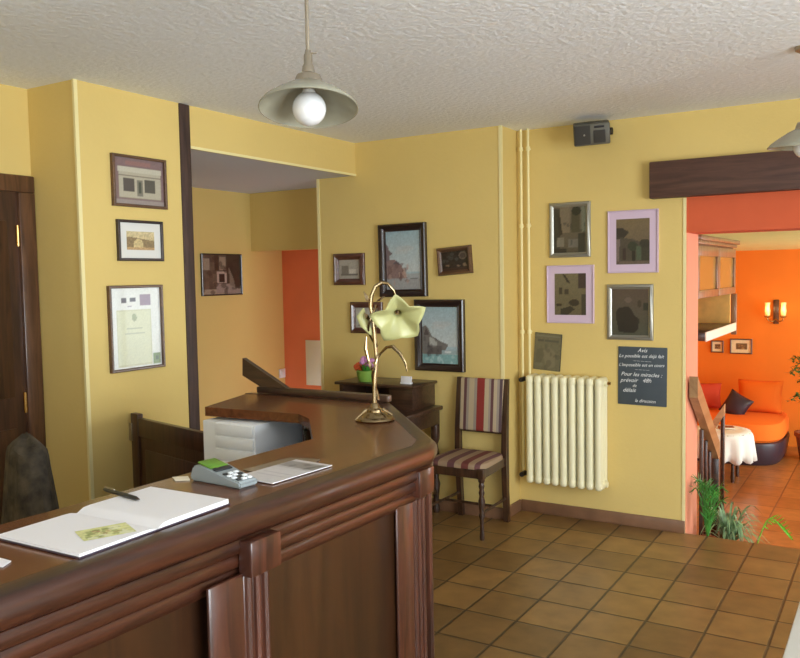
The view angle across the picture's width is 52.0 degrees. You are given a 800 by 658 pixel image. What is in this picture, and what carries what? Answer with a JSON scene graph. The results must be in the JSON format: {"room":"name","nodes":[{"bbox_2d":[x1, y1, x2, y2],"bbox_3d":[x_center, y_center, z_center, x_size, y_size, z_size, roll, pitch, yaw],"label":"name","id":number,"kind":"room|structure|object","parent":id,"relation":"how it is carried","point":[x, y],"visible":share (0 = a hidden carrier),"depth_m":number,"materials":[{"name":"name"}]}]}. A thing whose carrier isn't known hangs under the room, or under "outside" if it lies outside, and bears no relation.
{"room":"hotel lobby","nodes":[
{"label":"hotel lobby","id":0,"kind":"room"},
{"bbox_2d":[0,84,30,175],"bbox_3d":[-3.041,0.240,2.229,0.175,2.547,4.800,1,4,31],"label":"wall","id":1,"kind":"structure","parent":0,"point":[14,122],"depth_m":3.96,"materials":[{"name":"yellow paint"}]},
{"bbox_2d":[0,173,45,524],"bbox_3d":[-2.034,0.342,3.687,0.030,2.122,0.958,1,4,31],"label":"door","id":2,"kind":"structure","parent":1,"relation":"in","point":[21,372],"depth_m":3.98,"materials":[{"name":"brown wood"}]},
{"bbox_2d":[27,80,188,508],"bbox_3d":[-1.489,0.079,4.317,0.406,2.547,0.708,1,4,31],"label":"wall pillar","id":3,"kind":"structure","parent":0,"point":[111,120],"depth_m":4.02,"materials":[{"name":"yellow paint"}]},
{"bbox_2d":[71,79,94,499],"bbox_3d":[-1.499,0.105,3.914,0.014,2.547,0.020,1,4,31],"label":"trim","id":4,"kind":"structure","parent":3,"relation":"attached to","point":[73,81],"depth_m":3.89,"materials":[{"name":"yellow paint"}]},
{"bbox_2d":[106,285,165,373],"bbox_3d":[-1.331,-0.007,4.161,0.023,0.430,0.342,1,4,31],"label":"framed certificate","id":5,"kind":"object","parent":3,"relation":"attached to","point":[135,313],"visible":1,"depth_m":4.16,"materials":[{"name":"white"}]},
{"bbox_2d":[110,153,167,209],"bbox_3d":[-1.317,-0.743,4.159,0.023,0.256,0.345,1,4,31],"label":"framed print","id":6,"kind":"object","parent":3,"relation":"attached to","point":[136,181],"visible":1,"depth_m":4.15,"materials":[{"name":"black"}]},
{"bbox_2d":[115,219,163,260],"bbox_3d":[-1.317,-0.448,4.171,0.021,0.205,0.290,1,4,31],"label":"framed print","id":7,"kind":"object","parent":3,"relation":"attached to","point":[136,240],"visible":1,"depth_m":4.17,"materials":[{"name":"black"}]},
{"bbox_2d":[126,231,154,249],"bbox_3d":[-1.318,-0.448,4.172,0.001,0.093,0.178,1,4,31],"label":"picture","id":8,"kind":"object","parent":7,"relation":"attached to","point":[136,240],"depth_m":4.17},
{"bbox_2d":[129,412,203,487],"bbox_3d":[-1.046,0.874,3.879,0.854,0.880,0.038,3,5,45],"label":"gate","id":9,"kind":"object","parent":3,"relation":"attached to","point":[161,451],"visible":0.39,"depth_m":3.95,"materials":[{"name":"brown wood"}]},
{"bbox_2d":[192,187,284,430],"bbox_3d":[-1.929,0.085,6.060,0.200,2.330,3.500,1,4,31],"label":"wall","id":10,"kind":"structure","parent":0,"point":[250,325],"depth_m":6.77,"materials":[{"name":"yellow paint"}]},
{"bbox_2d":[200,253,242,295],"bbox_3d":[-1.438,-0.440,6.636,0.021,0.335,0.460,1,4,31],"label":"framed photograph","id":11,"kind":"object","parent":10,"relation":"attached to","point":[221,274],"visible":1,"depth_m":6.63,"materials":[{"name":"black paper"}]},
{"bbox_2d":[279,368,284,377],"bbox_3d":[-1.047,0.395,7.311,0.016,0.080,0.080,1,4,31],"label":"light switch","id":12,"kind":"object","parent":10,"relation":"attached to","point":[281,371],"visible":1,"depth_m":7.30,"materials":[{"name":"white plastic"}]},
{"bbox_2d":[191,149,348,193],"bbox_3d":[-1.335,-1.173,5.673,1.574,0.227,3.180,1,4,31],"label":"ceiling","id":13,"kind":"structure","parent":0,"point":[209,170],"depth_m":5.69,"materials":[{"name":"white paint"}]},
{"bbox_2d":[189,105,354,173],"bbox_3d":[-0.743,-1.148,5.121,0.012,0.227,1.614,1,4,31],"label":"wall header","id":14,"kind":"structure","parent":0,"point":[209,129],"depth_m":5.00,"materials":[{"name":"yellow paint"}]},
{"bbox_2d":[178,103,199,429],"bbox_3d":[-1.147,0.061,4.499,0.028,2.547,0.076,1,4,31],"label":"trim","id":15,"kind":"structure","parent":14,"relation":"attached to","point":[183,109],"depth_m":4.46,"materials":[{"name":"brown wood"}]},
{"bbox_2d":[191,146,355,175],"bbox_3d":[-0.730,-1.038,5.138,0.016,0.015,1.586,1,4,31],"label":"trim","id":16,"kind":"structure","parent":14,"relation":"attached to","point":[192,147],"depth_m":5.00,"materials":[{"name":"yellow"}]},
{"bbox_2d":[250,188,317,251],"bbox_3d":[-0.787,-0.893,6.709,1.040,0.483,0.120,1,4,31],"label":"wall corridor header","id":17,"kind":"structure","parent":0,"point":[285,220],"depth_m":6.74,"materials":[{"name":"yellow paint"}]},
{"bbox_2d":[282,249,320,389],"bbox_3d":[-0.414,-0.003,7.006,1.400,2.330,0.100,1,4,31],"label":"wall","id":18,"kind":"structure","parent":0,"point":[300,273],"depth_m":7.23,"materials":[{"name":"orange paint"}]},
{"bbox_2d":[305,340,320,385],"bbox_3d":[-0.752,0.296,7.171,0.170,0.395,0.007,1,4,31],"label":"paper notice","id":19,"kind":"object","parent":18,"relation":"attached to","point":[313,355],"visible":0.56,"depth_m":7.17,"materials":[{"name":"beige paper"}]},
{"bbox_2d":[0,0,799,142],"bbox_3d":[0.422,-1.110,1.615,6.800,0.100,7.530,1,4,31],"label":"ceiling","id":20,"kind":"structure","parent":0,"point":[409,67],"depth_m":3.50,"materials":[{"name":"white paint"}]},
{"bbox_2d":[258,0,358,127],"bbox_3d":[-0.281,-0.861,2.482,0.302,0.482,0.299,1,4,31],"label":"pendant lamp","id":21,"kind":"object","parent":20,"relation":"hanging from","point":[306,101],"visible":1,"depth_m":2.49,"materials":[{"name":"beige metal"}]},
{"bbox_2d":[767,45,799,156],"bbox_3d":[1.739,-0.968,3.515,0.304,0.472,0.304,1,4,31],"label":"pendant lamp","id":22,"kind":"object","parent":20,"relation":"hanging from","point":[790,141],"visible":1,"depth_m":3.49,"materials":[{"name":"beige metal"}]},
{"bbox_2d":[319,126,519,507],"bbox_3d":[0.191,-0.053,5.918,1.458,2.547,0.576,1,4,31],"label":"wall","id":23,"kind":"structure","parent":0,"point":[447,181],"depth_m":5.51,"materials":[{"name":"yellow paint"}]},
{"bbox_2d":[316,179,323,389],"bbox_3d":[-0.576,0.065,6.060,0.022,2.320,0.016,1,4,31],"label":"trim","id":24,"kind":"structure","parent":23,"relation":"attached to","point":[317,180],"depth_m":6.03,"materials":[{"name":"yellow paint"}]},
{"bbox_2d":[333,253,365,284],"bbox_3d":[-0.368,-0.427,5.875,0.268,0.225,0.031,1,4,31],"label":"framed print","id":25,"kind":"object","parent":23,"relation":"attached to","point":[348,269],"visible":1,"depth_m":5.87,"materials":[{"name":"brown wood"}]},
{"bbox_2d":[339,260,358,278],"bbox_3d":[-0.363,-0.428,5.883,0.178,0.135,0.001,1,4,31],"label":"picture","id":26,"kind":"object","parent":25,"relation":"attached to","point":[348,269],"depth_m":5.88},
{"bbox_2d":[350,302,382,333],"bbox_3d":[-0.240,-0.080,5.824,0.270,0.222,0.031,1,4,31],"label":"framed print","id":27,"kind":"object","parent":23,"relation":"attached to","point":[355,307],"visible":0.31,"depth_m":5.85,"materials":[{"name":"brown wood"}]},
{"bbox_2d":[356,308,377,327],"bbox_3d":[-0.236,-0.081,5.831,0.190,0.142,0.001,1,4,31],"label":"picture","id":28,"kind":"object","parent":27,"relation":"attached to","point":[358,310],"depth_m":5.86},
{"bbox_2d":[378,222,427,296],"bbox_3d":[0.017,-0.472,5.634,0.386,0.508,0.036,0,4,31],"label":"framed painting","id":29,"kind":"object","parent":23,"relation":"attached to","point":[402,248],"visible":1,"depth_m":5.64,"materials":[{"name":"black"}]},
{"bbox_2d":[414,299,465,372],"bbox_3d":[0.264,0.043,5.521,0.375,0.482,0.036,1,4,31],"label":"framed painting","id":30,"kind":"object","parent":23,"relation":"attached to","point":[440,344],"visible":1,"depth_m":5.52,"materials":[{"name":"black"}]},
{"bbox_2d":[436,245,473,275],"bbox_3d":[0.359,-0.452,5.428,0.267,0.202,0.033,1,4,31],"label":"relief","id":31,"kind":"object","parent":23,"relation":"attached to","point":[456,260],"visible":1,"depth_m":5.43,"materials":[{"name":"black"}]},
{"bbox_2d":[432,498,503,519],"bbox_3d":[0.068,1.197,5.741,1.462,0.078,0.014,1,4,31],"label":"baseboard","id":32,"kind":"structure","parent":23,"relation":"attached to","point":[449,506],"depth_m":5.48,"materials":[{"name":"brown tile"}]},
{"bbox_2d":[498,125,504,507],"bbox_3d":[0.660,-0.057,5.296,0.021,2.477,0.018,1,4,31],"label":"trim","id":33,"kind":"structure","parent":23,"relation":"attached to","point":[500,130],"depth_m":5.26,"materials":[{"name":"yellow paint"}]},
{"bbox_2d":[510,499,520,516],"bbox_3d":[0.751,1.202,5.466,0.014,0.078,0.258,1,4,31],"label":"baseboard","id":34,"kind":"structure","parent":23,"relation":"attached to","point":[515,507],"depth_m":5.49,"materials":[{"name":"brown tile"}]},
{"bbox_2d":[517,112,684,519],"bbox_3d":[1.339,-0.039,5.369,1.075,2.547,0.318,1,4,31],"label":"wall","id":35,"kind":"structure","parent":0,"point":[644,443],"depth_m":5.18,"materials":[{"name":"yellow paint"}]},
{"bbox_2d":[519,129,524,470],"bbox_3d":[0.817,-0.171,5.461,0.029,2.277,0.052,1,4,31],"label":"pipe","id":36,"kind":"object","parent":35,"relation":"attached to","point":[521,225],"visible":0.94,"depth_m":5.45,"materials":[{"name":"yellow metal"}]},
{"bbox_2d":[526,129,531,374],"bbox_3d":[0.854,-0.499,5.414,0.029,1.617,0.052,1,4,31],"label":"pipe","id":37,"kind":"object","parent":35,"relation":"attached to","point":[528,225],"visible":0.95,"depth_m":5.40,"materials":[{"name":"yellow metal"}]},
{"bbox_2d":[519,373,610,490],"bbox_3d":[1.067,0.656,5.309,0.598,0.714,0.155,1,4,31],"label":"radiator","id":38,"kind":"object","parent":35,"relation":"attached to","point":[566,416],"visible":1,"depth_m":5.23,"materials":[{"name":"beige metal"}]},
{"bbox_2d":[533,332,561,371],"bbox_3d":[0.973,0.150,5.412,0.202,0.257,0.011,1,4,31],"label":"booklet","id":39,"kind":"object","parent":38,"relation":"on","point":[548,346],"visible":1,"depth_m":5.41,"materials":[{"name":"black"}]},
{"bbox_2d":[549,201,590,257],"bbox_3d":[1.089,-0.637,5.276,0.275,0.352,0.024,1,4,31],"label":"framed photograph","id":40,"kind":"object","parent":35,"relation":"attached to","point":[569,222],"visible":1,"depth_m":5.28,"materials":[{"name":"silver metal"}]},
{"bbox_2d":[546,265,594,323],"bbox_3d":[1.099,-0.225,5.304,0.316,0.374,0.019,1,4,31],"label":"framed photograph","id":41,"kind":"object","parent":35,"relation":"attached to","point":[570,288],"visible":1,"depth_m":5.30,"materials":[{"name":"purple"}]},
{"bbox_2d":[573,120,612,146],"bbox_3d":[1.185,-1.198,5.047,0.238,0.165,0.243,0,4,11],"label":"wall speaker","id":42,"kind":"object","parent":35,"relation":"attached to","point":[592,132],"visible":1,"depth_m":4.95,"materials":[{"name":"black plastic"}]},
{"bbox_2d":[574,125,590,145],"bbox_3d":[1.103,-1.170,4.963,0.097,0.113,0.040,0,4,12],"label":"grille","id":43,"kind":"object","parent":42,"relation":"attached to","point":[582,133],"depth_m":4.96,"materials":[{"name":"grey plastic"}]},
{"bbox_2d":[593,129,605,142],"bbox_3d":[1.203,-1.161,4.946,0.073,0.076,0.030,0,4,12],"label":"grille","id":44,"kind":"object","parent":42,"relation":"attached to","point":[599,135],"depth_m":4.94,"materials":[{"name":"grey plastic"}]},
{"bbox_2d":[521,499,684,533],"bbox_3d":[1.284,1.204,5.301,1.073,0.078,0.014,1,4,31],"label":"baseboard","id":45,"kind":"structure","parent":35,"relation":"attached to","point":[664,524],"depth_m":5.27,"materials":[{"name":"brown tile"}]},
{"bbox_2d":[607,284,653,340],"bbox_3d":[1.429,-0.104,5.108,0.288,0.347,0.024,1,4,31],"label":"framed photograph","id":46,"kind":"object","parent":35,"relation":"attached to","point":[630,307],"visible":1,"depth_m":5.11,"materials":[{"name":"silver metal"}]},
{"bbox_2d":[608,209,658,272],"bbox_3d":[1.438,-0.541,5.073,0.312,0.386,0.019,1,4,31],"label":"framed photograph","id":47,"kind":"object","parent":35,"relation":"attached to","point":[633,235],"visible":1,"depth_m":5.07,"materials":[{"name":"purple wood"}]},
{"bbox_2d":[618,346,666,406],"bbox_3d":[1.504,0.294,5.099,0.308,0.370,0.010,2,5,31],"label":"blackboard","id":48,"kind":"object","parent":35,"relation":"attached to","point":[642,371],"visible":1,"depth_m":5.09,"materials":[{"name":"stone"}]},
{"bbox_2d":[682,198,686,520],"bbox_3d":[1.720,0.234,4.968,0.017,2.040,0.009,1,4,31],"label":"trim","id":49,"kind":"structure","parent":35,"relation":"attached to","point":[684,199],"depth_m":4.96,"materials":[{"name":"yellow"}]},
{"bbox_2d":[685,233,697,534],"bbox_3d":[1.816,0.552,5.124,0.015,2.282,0.314,1,4,31],"label":"trim reveal","id":50,"kind":"structure","parent":35,"relation":"attached to","point":[691,239],"depth_m":5.08,"materials":[{"name":"pink paint"}]},
{"bbox_2d":[432,509,799,657],"bbox_3d":[-0.039,1.543,1.909,7.800,0.120,7.214,1,4,31],"label":"floor","id":51,"kind":"structure","parent":0,"point":[537,585],"depth_m":4.12,"materials":[{"name":"tile"}]},
{"bbox_2d":[0,358,437,657],"bbox_3d":[-1.063,0.880,1.817,1.341,1.250,3.675,1,4,31],"label":"reception desk","id":52,"kind":"object","parent":51,"relation":"on","point":[336,560],"depth_m":1.95,"materials":[{"name":"brown wood"}]},
{"bbox_2d":[0,558,10,566],"bbox_3d":[-0.779,0.419,1.488,0.175,0.002,0.070,1,4,31],"label":"paper sheet","id":53,"kind":"object","parent":52,"relation":"on","point":[3,562],"visible":1,"depth_m":1.47,"materials":[{"name":"white paper"}]},
{"bbox_2d":[0,487,230,558],"bbox_3d":[-0.586,0.395,1.719,0.250,0.013,0.400,1,4,30],"label":"book","id":54,"kind":"object","parent":52,"relation":"on","point":[100,526],"visible":1,"depth_m":1.68,"materials":[{"name":"white paper"}]},
{"bbox_2d":[103,486,139,499],"bbox_3d":[-0.632,0.374,1.863,0.147,0.012,0.010,2,5,40],"label":"ballpoint pen","id":55,"kind":"object","parent":54,"relation":"on","point":[106,489],"visible":1,"depth_m":1.86,"materials":[{"name":"black plastic"}]},
{"bbox_2d":[172,476,189,480],"bbox_3d":[-0.553,0.378,2.071,0.039,0.002,0.050,-2,4,-20],"label":"paper slip","id":56,"kind":"object","parent":52,"relation":"on","point":[179,478],"visible":1,"depth_m":2.07,"materials":[{"name":"beige paper"}]},
{"bbox_2d":[0,394,415,584],"bbox_3d":[-0.768,0.427,1.669,1.085,0.035,3.795,0,4,19],"label":"countertop","id":57,"kind":"structure","parent":52,"relation":"on","point":[339,441],"depth_m":2.39,"materials":[{"name":"brown wood"}]},
{"bbox_2d":[191,458,256,488],"bbox_3d":[-0.434,0.355,2.033,0.176,0.047,0.074,2,5,37],"label":"card terminal","id":58,"kind":"object","parent":52,"relation":"on","point":[213,470],"visible":1,"depth_m":2.02,"materials":[{"name":"grey plastic"}]},
{"bbox_2d":[203,417,301,462],"bbox_3d":[-0.576,0.501,3.298,0.270,0.302,0.327,1,4,31],"label":"drawer unit","id":59,"kind":"object","parent":52,"relation":"on","point":[226,440],"visible":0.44,"depth_m":3.17,"materials":[{"name":"white plastic"}]},
{"bbox_2d":[243,457,319,471],"bbox_3d":[-0.295,0.366,2.189,0.170,0.001,0.205,1,4,31],"label":"plastic sleeve","id":60,"kind":"object","parent":52,"relation":"on","point":[251,469],"visible":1,"depth_m":2.23,"materials":[{"name":"grey"}]},
{"bbox_2d":[246,459,331,483],"bbox_3d":[-0.298,0.368,2.127,0.130,0.002,0.225,2,4,35],"label":"brochure","id":61,"kind":"object","parent":52,"relation":"on","point":[294,468],"visible":0.94,"depth_m":2.12,"materials":[{"name":"white paper"}]},
{"bbox_2d":[355,281,425,422],"bbox_3d":[-0.035,0.075,2.864,0.253,0.487,0.141,-1,4,0],"label":"table lamp","id":62,"kind":"object","parent":52,"relation":"on","point":[392,326],"visible":1,"depth_m":2.85,"materials":[{"name":"gold metal"}]},
{"bbox_2d":[334,377,442,512],"bbox_3d":[-0.115,0.805,5.525,0.670,0.895,0.504,1,4,31],"label":"writing bureau","id":63,"kind":"object","parent":51,"relation":"on","point":[415,401],"visible":0.23,"depth_m":5.46,"materials":[{"name":"brown wood"}]},
{"bbox_2d":[354,356,374,381],"bbox_3d":[-0.235,0.268,5.593,0.138,0.173,0.155,-3,4,-25],"label":"flower bowl","id":64,"kind":"object","parent":63,"relation":"on","point":[363,371],"visible":0.79,"depth_m":5.55,"materials":[{"name":"green ceramic"}]},
{"bbox_2d":[400,376,412,383],"bbox_3d":[0.042,0.336,5.402,0.080,0.051,0.030,1,4,31],"label":"card holder","id":65,"kind":"object","parent":63,"relation":"on","point":[404,379],"visible":1,"depth_m":5.39,"materials":[{"name":"white plastic"}]},
{"bbox_2d":[432,376,510,540],"bbox_3d":[0.439,0.797,5.214,0.414,0.930,0.458,1,4,31],"label":"dining chair","id":66,"kind":"object","parent":51,"relation":"on","point":[482,404],"visible":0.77,"depth_m":5.28,"materials":[{"name":"multicoloured fabric"}]},
{"bbox_2d":[783,602,799,657],"bbox_3d":[1.360,1.083,1.892,0.810,0.750,1.900,1,4,31],"label":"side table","id":67,"kind":"object","parent":51,"relation":"on","point":[792,650],"visible":1,"depth_m":1.88,"materials":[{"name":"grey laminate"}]},
{"bbox_3d":[-1.157,0.928,3.059,0.430,1.000,0.340,-4,5,-38],"label":"chair","id":68,"kind":"object","parent":51,"relation":"on","visible":0},
{"bbox_2d":[1,432,58,523],"bbox_3d":[-1.308,0.655,2.908,0.233,0.580,0.558,-4,5,-38],"label":"coat","id":69,"kind":"object","parent":68,"relation":"on","point":[29,489],"visible":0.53,"depth_m":2.80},
{"bbox_2d":[685,98,799,158],"bbox_3d":[3.493,-1.022,3.979,4.015,0.487,0.318,1,4,31],"label":"wall","id":70,"kind":"structure","parent":0,"point":[749,128],"depth_m":4.73,"materials":[{"name":"yellow paint"}]},
{"bbox_2d":[649,151,799,198],"bbox_3d":[2.459,-0.877,4.395,2.208,0.218,0.072,1,4,31],"label":"beam","id":71,"kind":"structure","parent":70,"relation":"attached to","point":[774,171],"depth_m":4.71,"materials":[{"name":"brown wood"}]},
{"bbox_2d":[685,190,799,233],"bbox_3d":[2.518,-0.685,4.601,1.715,0.228,0.315,1,4,31],"label":"wall","id":72,"kind":"structure","parent":0,"point":[779,210],"depth_m":4.75,"materials":[{"name":"orange paint"}]},
{"bbox_2d":[697,446,799,548],"bbox_3d":[3.928,1.583,7.072,5.200,0.100,5.070,1,4,31],"label":"floor","id":73,"kind":"structure","parent":0,"point":[774,489],"depth_m":7.40,"materials":[{"name":"tile"}]},
{"bbox_2d":[689,376,719,537],"bbox_3d":[1.976,0.971,5.324,0.065,1.415,0.720,1,4,31],"label":"stair railing","id":74,"kind":"object","parent":73,"relation":"on","point":[709,443],"visible":0.48,"depth_m":5.30,"materials":[{"name":"brown wood"}]},
{"bbox_2d":[713,404,724,537],"bbox_3d":[2.306,1.085,6.070,0.174,1.080,0.040,1,4,31],"label":"railing","id":75,"kind":"object","parent":73,"relation":"on","point":[720,416],"visible":0.19,"depth_m":6.01,"materials":[{"name":"brown wood"}]},
{"bbox_2d":[730,435,743,482],"bbox_3d":[3.177,1.238,8.133,0.560,0.480,0.560,1,4,31],"label":"coffee table","id":76,"kind":"object","parent":73,"relation":"on","point":[732,476],"visible":0.23,"depth_m":7.95,"materials":[{"name":"brown wood"}]},
{"bbox_2d":[697,425,756,465],"bbox_3d":[3.178,1.137,8.132,0.669,0.290,0.664,1,4,31],"label":"tablecloth","id":77,"kind":"object","parent":76,"relation":"on","point":[738,448],"visible":0.49,"depth_m":7.87,"materials":[{"name":"white fabric"}]},
{"bbox_2d":[718,425,734,429],"bbox_3d":[3.238,0.978,8.147,0.142,0.022,0.103,0,4,11],"label":"book","id":78,"kind":"object","parent":77,"relation":"on","point":[719,427],"visible":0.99,"depth_m":8.10,"materials":[{"name":"brown paper"}]},
{"bbox_2d":[697,405,789,465],"bbox_3d":[3.505,1.103,9.379,1.680,0.580,1.220,1,4,31],"label":"lounge sofa","id":79,"kind":"object","parent":73,"relation":"on","point":[770,431],"visible":0.29,"depth_m":8.65,"materials":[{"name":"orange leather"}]},
{"bbox_2d":[700,383,721,407],"bbox_3d":[3.473,0.770,9.544,0.500,0.285,0.212,0,4,19],"label":"cushion","id":80,"kind":"object","parent":79,"relation":"on","point":[711,391],"visible":0.41,"depth_m":9.44,"materials":[{"name":"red fabric"}]},
{"bbox_2d":[718,389,753,414],"bbox_3d":[3.745,0.854,9.151,0.367,0.364,0.145,2,5,39],"label":"cushion","id":81,"kind":"object","parent":79,"relation":"on","point":[735,403],"visible":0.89,"depth_m":9.10,"materials":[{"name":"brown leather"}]},
{"bbox_2d":[697,405,788,442],"bbox_3d":[3.638,1.045,9.305,1.360,0.220,1.200,1,4,31],"label":"seat cushion","id":82,"kind":"object","parent":79,"relation":"on","point":[765,427],"depth_m":8.72,"materials":[{"name":"orange fabric"}]},
{"bbox_2d":[738,379,783,414],"bbox_3d":[4.052,0.758,9.245,0.480,0.365,0.219,1,4,31],"label":"cushion","id":83,"kind":"object","parent":79,"relation":"on","point":[766,396],"visible":0.84,"depth_m":9.15,"materials":[{"name":"orange fabric"}]},
{"bbox_2d":[786,355,799,458],"bbox_3d":[4.453,0.810,8.825,0.610,1.201,0.634,1,4,31],"label":"potted shrub","id":84,"kind":"object","parent":73,"relation":"on","point":[796,432],"visible":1,"depth_m":8.83,"materials":[{"name":"green plant"}]},
{"bbox_2d":[698,249,799,446],"bbox_3d":[5.200,0.237,9.112,5.200,2.282,0.100,1,4,31],"label":"wall","id":85,"kind":"structure","parent":0,"point":[762,276],"depth_m":9.60,"materials":[{"name":"orange paint"}]},
{"bbox_2d":[711,340,723,352],"bbox_3d":[3.819,0.211,9.882,0.140,0.145,0.023,1,4,31],"label":"framed print","id":86,"kind":"object","parent":85,"relation":"attached to","point":[717,346],"visible":1,"depth_m":9.88,"materials":[{"name":"black"}]},
{"bbox_2d":[712,342,721,351],"bbox_3d":[3.821,0.211,9.886,0.114,0.119,0.001,1,4,31],"label":"picture","id":87,"kind":"object","parent":86,"relation":"attached to","point":[716,346],"depth_m":9.89},
{"bbox_2d":[730,339,751,353],"bbox_3d":[4.047,0.206,9.742,0.245,0.180,0.023,1,4,31],"label":"framed print","id":88,"kind":"object","parent":85,"relation":"attached to","point":[737,346],"visible":1,"depth_m":9.75,"materials":[{"name":"black"}]},
{"bbox_2d":[764,300,786,323],"bbox_3d":[4.339,-0.196,9.481,0.238,0.280,0.113,1,4,31],"label":"wall sconce","id":89,"kind":"object","parent":85,"relation":"attached to","point":[783,311],"visible":1,"depth_m":9.49,"materials":[{"name":"brown wood"}]},
{"bbox_2d":[698,230,799,250],"bbox_3d":[3.885,-0.794,6.920,5.200,0.100,5.070,1,4,31],"label":"ceiling","id":90,"kind":"structure","parent":0,"point":[774,240],"depth_m":6.29,"materials":[{"name":"beige paint"}]},
{"bbox_2d":[698,234,739,341],"bbox_3d":[2.131,-0.281,5.911,0.365,0.732,1.440,1,4,31],"label":"upper cabinet","id":91,"kind":"object","parent":90,"relation":"hanging from","point":[716,255],"visible":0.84,"depth_m":6.01,"materials":[{"name":"brown wood"}]},
{"bbox_2d":[698,323,731,340],"bbox_3d":[2.187,0.014,6.037,0.330,0.055,1.145,1,4,31],"label":"shelf","id":92,"kind":"object","parent":91,"relation":"attached to","point":[706,331],"depth_m":5.88,"materials":[{"name":"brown wood"}]},
{"bbox_2d":[794,430,799,458],"bbox_3d":[4.426,1.261,8.839,0.336,0.300,0.333,1,4,31],"label":"pot","id":93,"kind":"object","parent":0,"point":[797,432],"depth_m":8.84,"materials":[{"name":"brown ceramic"}]},
{"bbox_3d":[2.625,1.549,4.838,1.700,0.300,0.546,1,4,31],"label":"steps","id":94,"kind":"structure","parent":0,"visible":0},
{"bbox_2d":[689,472,728,537],"bbox_3d":[1.917,1.147,5.090,0.257,0.495,0.242,1,4,31],"label":"potted palm","id":95,"kind":"object","parent":94,"relation":"on","point":[707,512],"visible":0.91,"depth_m":5.07,"materials":[{"name":"green plant"}]},
{"bbox_2d":[697,501,765,542],"bbox_3d":[2.103,1.335,5.300,0.525,0.386,0.512,1,4,31],"label":"spider plant","id":96,"kind":"object","parent":94,"relation":"on","point":[728,527],"visible":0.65,"depth_m":5.24,"materials":[{"name":"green plant"}]},
{"bbox_2d":[757,514,792,542],"bbox_3d":[2.288,1.337,5.160,0.332,0.393,0.148,1,4,31],"label":"potted fern","id":97,"kind":"object","parent":94,"relation":"on","point":[774,516],"visible":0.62,"depth_m":5.11,"materials":[{"name":"green plant"}]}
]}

